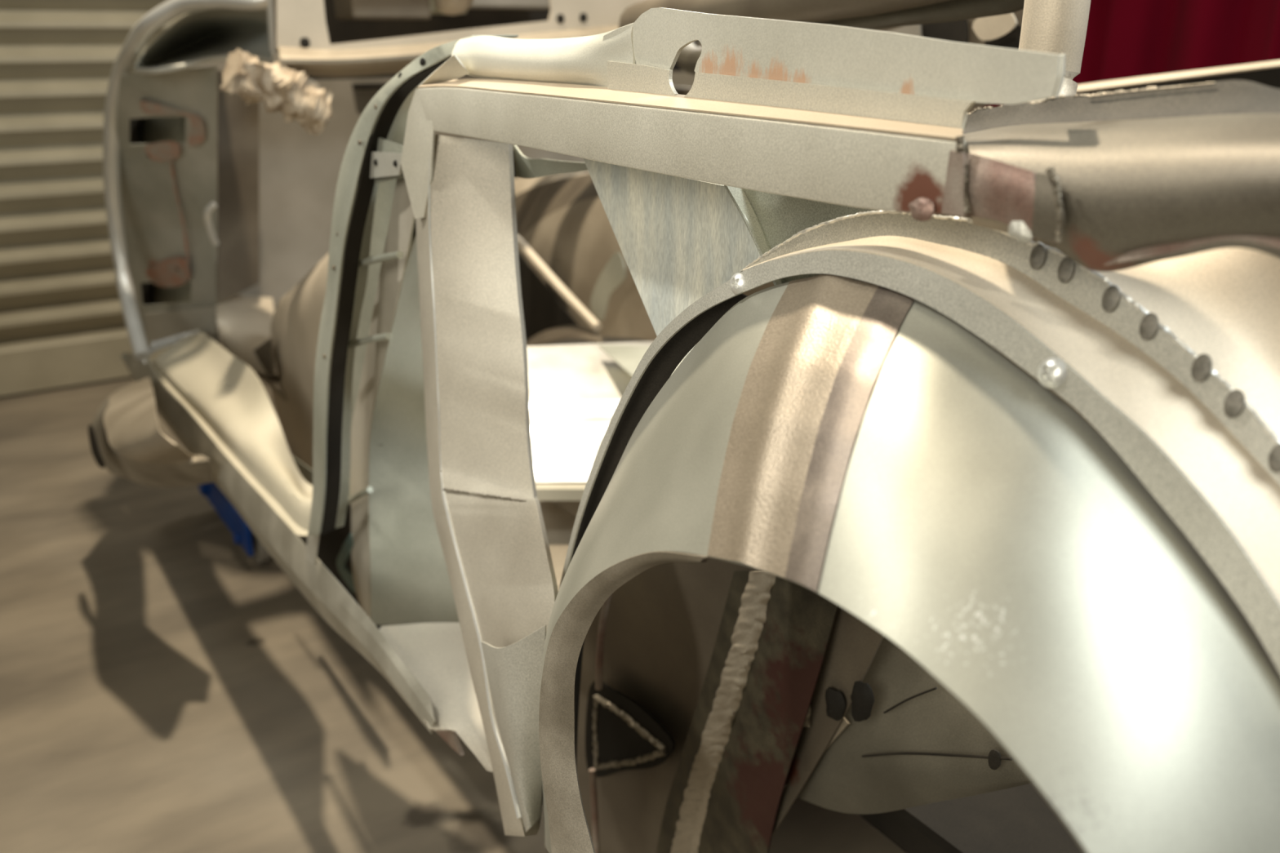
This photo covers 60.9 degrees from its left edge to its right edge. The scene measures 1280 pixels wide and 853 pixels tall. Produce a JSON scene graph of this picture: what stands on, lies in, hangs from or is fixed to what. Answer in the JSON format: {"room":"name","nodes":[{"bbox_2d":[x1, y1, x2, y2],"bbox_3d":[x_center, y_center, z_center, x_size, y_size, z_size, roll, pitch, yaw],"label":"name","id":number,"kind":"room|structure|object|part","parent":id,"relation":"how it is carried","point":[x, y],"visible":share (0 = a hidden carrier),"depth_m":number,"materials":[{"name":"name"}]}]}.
{"room":"car repair workshop","nodes":[
{"label":"car repair workshop","id":0,"kind":"room"},
{"bbox_2d":[0,373,906,852],"bbox_3d":[-0.250,0.647,1.591,8.000,0.100,7.400,-13,24,-31],"label":"floor","id":1,"kind":"structure","parent":0,"point":[165,688],"depth_m":1.89,"materials":[{"name":"concrete"}]},
{"bbox_2d":[198,481,271,564],"bbox_3d":[-0.862,0.158,2.539,0.245,0.175,0.400,-13,24,-31],"label":"jack","id":2,"kind":"object","parent":1,"relation":"on","point":[242,534],"visible":0.31,"depth_m":2.40,"materials":[{"name":"blue paint"}]},
{"bbox_3d":[-0.948,0.189,2.490,0.012,0.075,0.400,-13,24,-31],"label":"plate","id":3,"kind":"part","parent":2,"relation":"part of","materials":[{"name":"blue paint"}]},
{"bbox_3d":[-0.794,0.227,2.459,0.240,0.023,0.023,-13,24,-31],"label":"handle","id":4,"kind":"part","parent":2,"relation":"part of","materials":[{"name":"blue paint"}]},
{"bbox_2d":[858,811,946,852],"bbox_3d":[0.187,0.273,1.957,0.720,0.355,2.200,-13,24,-31],"label":"body dolly","id":5,"kind":"object","parent":1,"relation":"on","point":[904,835],"visible":0.02,"depth_m":1.18,"materials":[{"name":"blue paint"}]},
{"bbox_2d":[88,0,1279,852],"bbox_3d":[-0.036,-0.185,1.889,1.559,1.286,3.541,-13,24,-31],"label":"shell","id":6,"kind":"object","parent":5,"relation":"on","point":[813,419],"visible":1,"depth_m":0.81,"materials":[{"name":"metal"}]},
{"bbox_3d":[-0.904,-0.466,2.150,0.620,0.738,0.105,12,23,29],"label":"door frame","id":7,"kind":"part","parent":6,"relation":"part of","materials":[{"name":"metal"}]},
{"bbox_3d":[-0.734,-0.037,1.952,0.089,0.127,1.140,-13,24,-31],"label":"step plate","id":8,"kind":"part","parent":6,"relation":"part of","materials":[{"name":"metal"}]},
{"bbox_3d":[-0.881,-0.519,2.383,0.148,0.496,0.004,-13,24,-31],"label":"kick panel","id":9,"kind":"part","parent":6,"relation":"part of","materials":[{"name":"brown metal"}]},
{"bbox_3d":[-0.647,-0.721,1.920,0.019,0.116,0.040,-13,24,-31],"label":"windscreen post","id":10,"kind":"part","parent":6,"relation":"part of","materials":[{"name":"metal"}]},
{"bbox_3d":[-0.717,0.099,1.881,0.029,0.139,1.815,-13,24,-31],"label":"sill","id":11,"kind":"part","parent":6,"relation":"part of","materials":[{"name":"metal"}]},
{"bbox_3d":[-0.625,-0.106,2.061,0.052,0.592,0.789,-13,24,-31],"label":"heel panel","id":12,"kind":"part","parent":6,"relation":"part of","materials":[{"name":"metal"}]},
{"bbox_3d":[-0.442,0.168,1.467,0.002,0.078,0.080,-13,24,-31],"label":"sill closing plate","id":13,"kind":"part","parent":6,"relation":"part of","materials":[{"name":"grey metal"}]},
{"bbox_3d":[-0.495,0.195,1.819,0.002,0.252,0.339,-13,24,-31],"label":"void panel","id":14,"kind":"part","parent":6,"relation":"part of","materials":[{"name":"grey metal"}]},
{"bbox_3d":[-0.337,-0.135,1.447,0.081,0.635,0.416,-13,24,-31],"label":"lock panel","id":15,"kind":"part","parent":6,"relation":"part of","materials":[{"name":"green metal"}]},
{"bbox_3d":[-0.275,-0.275,1.154,0.003,0.040,0.137,-13,24,-31],"label":"striker plate","id":16,"kind":"part","parent":6,"relation":"part of","materials":[{"name":"grey metal"}]},
{"bbox_3d":[-0.279,-0.116,1.243,0.370,0.623,0.071,14,24,33],"label":"door frame","id":17,"kind":"part","parent":6,"relation":"part of","materials":[{"name":"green metal"}]},
{"bbox_3d":[-0.216,-0.265,1.059,0.002,0.128,0.087,-13,24,-31],"label":"plate","id":18,"kind":"part","parent":6,"relation":"part of","materials":[{"name":"grey metal"}]},
{"bbox_3d":[-0.205,0.290,1.232,0.121,0.007,0.334,-13,24,-31],"label":"floor plate","id":19,"kind":"part","parent":6,"relation":"part of","materials":[{"name":"grey metal"}]},
{"bbox_3d":[-0.183,-0.305,2.194,0.019,0.154,0.374,-13,24,-31],"label":"brace rod","id":20,"kind":"part","parent":6,"relation":"part of","materials":[{"name":"metal"}]},
{"bbox_3d":[-0.090,0.094,1.548,0.500,0.018,0.018,0,20,0],"label":"seat edge rail","id":21,"kind":"part","parent":6,"relation":"part of","materials":[{"name":"grey metal"}]},
{"bbox_3d":[0.006,-0.073,1.582,0.174,0.002,0.319,2,20,5],"label":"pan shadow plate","id":22,"kind":"part","parent":6,"relation":"part of","materials":[{"name":"white metal"}]},
{"bbox_3d":[-0.023,-0.238,0.786,0.029,0.011,0.677,-13,24,-31],"label":"rail","id":23,"kind":"part","parent":6,"relation":"part of","materials":[{"name":"grey metal"}]},
{"bbox_3d":[-0.022,-0.218,0.792,0.032,0.049,0.674,-13,24,-31],"label":"waist rail","id":24,"kind":"part","parent":6,"relation":"part of","materials":[{"name":"grey metal"}]},
{"bbox_3d":[0.059,0.355,1.204,0.022,0.751,0.607,-13,24,-31],"label":"wheel well panel","id":25,"kind":"part","parent":6,"relation":"part of","materials":[{"name":"brown metal"}]},
{"bbox_3d":[0.083,-0.227,0.652,0.003,0.049,0.396,-13,24,-31],"label":"lock plate","id":26,"kind":"part","parent":6,"relation":"part of","materials":[{"name":"grey metal"}]},
{"bbox_3d":[0.538,-0.371,2.229,0.020,0.560,2.400,-13,24,-31],"label":"panel","id":27,"kind":"part","parent":6,"relation":"part of","materials":[{"name":"silver metal"}]},
{"bbox_3d":[0.357,-0.506,1.452,0.004,0.144,0.402,-13,24,-31],"label":"panel","id":28,"kind":"part","parent":6,"relation":"part of","materials":[{"name":"grey metal"}]},
{"bbox_3d":[0.150,-0.115,0.517,0.002,0.030,0.014,-13,24,-31],"label":"corner plate","id":29,"kind":"part","parent":6,"relation":"part of","materials":[{"name":"metal"}]},
{"bbox_2d":[982,0,1279,107],"bbox_3d":[2.709,-1.307,2.392,0.140,2.970,4.678,-13,24,-31],"label":"curtain","id":30,"kind":"object","parent":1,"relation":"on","point":[1125,38],"visible":0.12,"depth_m":3.79,"materials":[{"name":"red fabric"}]},
{"bbox_2d":[672,40,702,87],"bbox_3d":[-1.726,-1.719,3.280,8.000,3.200,0.100,-13,24,-31],"label":"wall","id":31,"kind":"structure","parent":0,"point":[680,78],"depth_m":4.65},
{"bbox_2d":[0,0,221,396],"bbox_3d":[-2.444,-1.363,2.733,4.500,2.882,0.056,-13,24,-31],"label":"door","id":32,"kind":"structure","parent":31,"relation":"in","point":[62,321],"depth_m":3.40,"materials":[{"name":"paint"}]}
]}

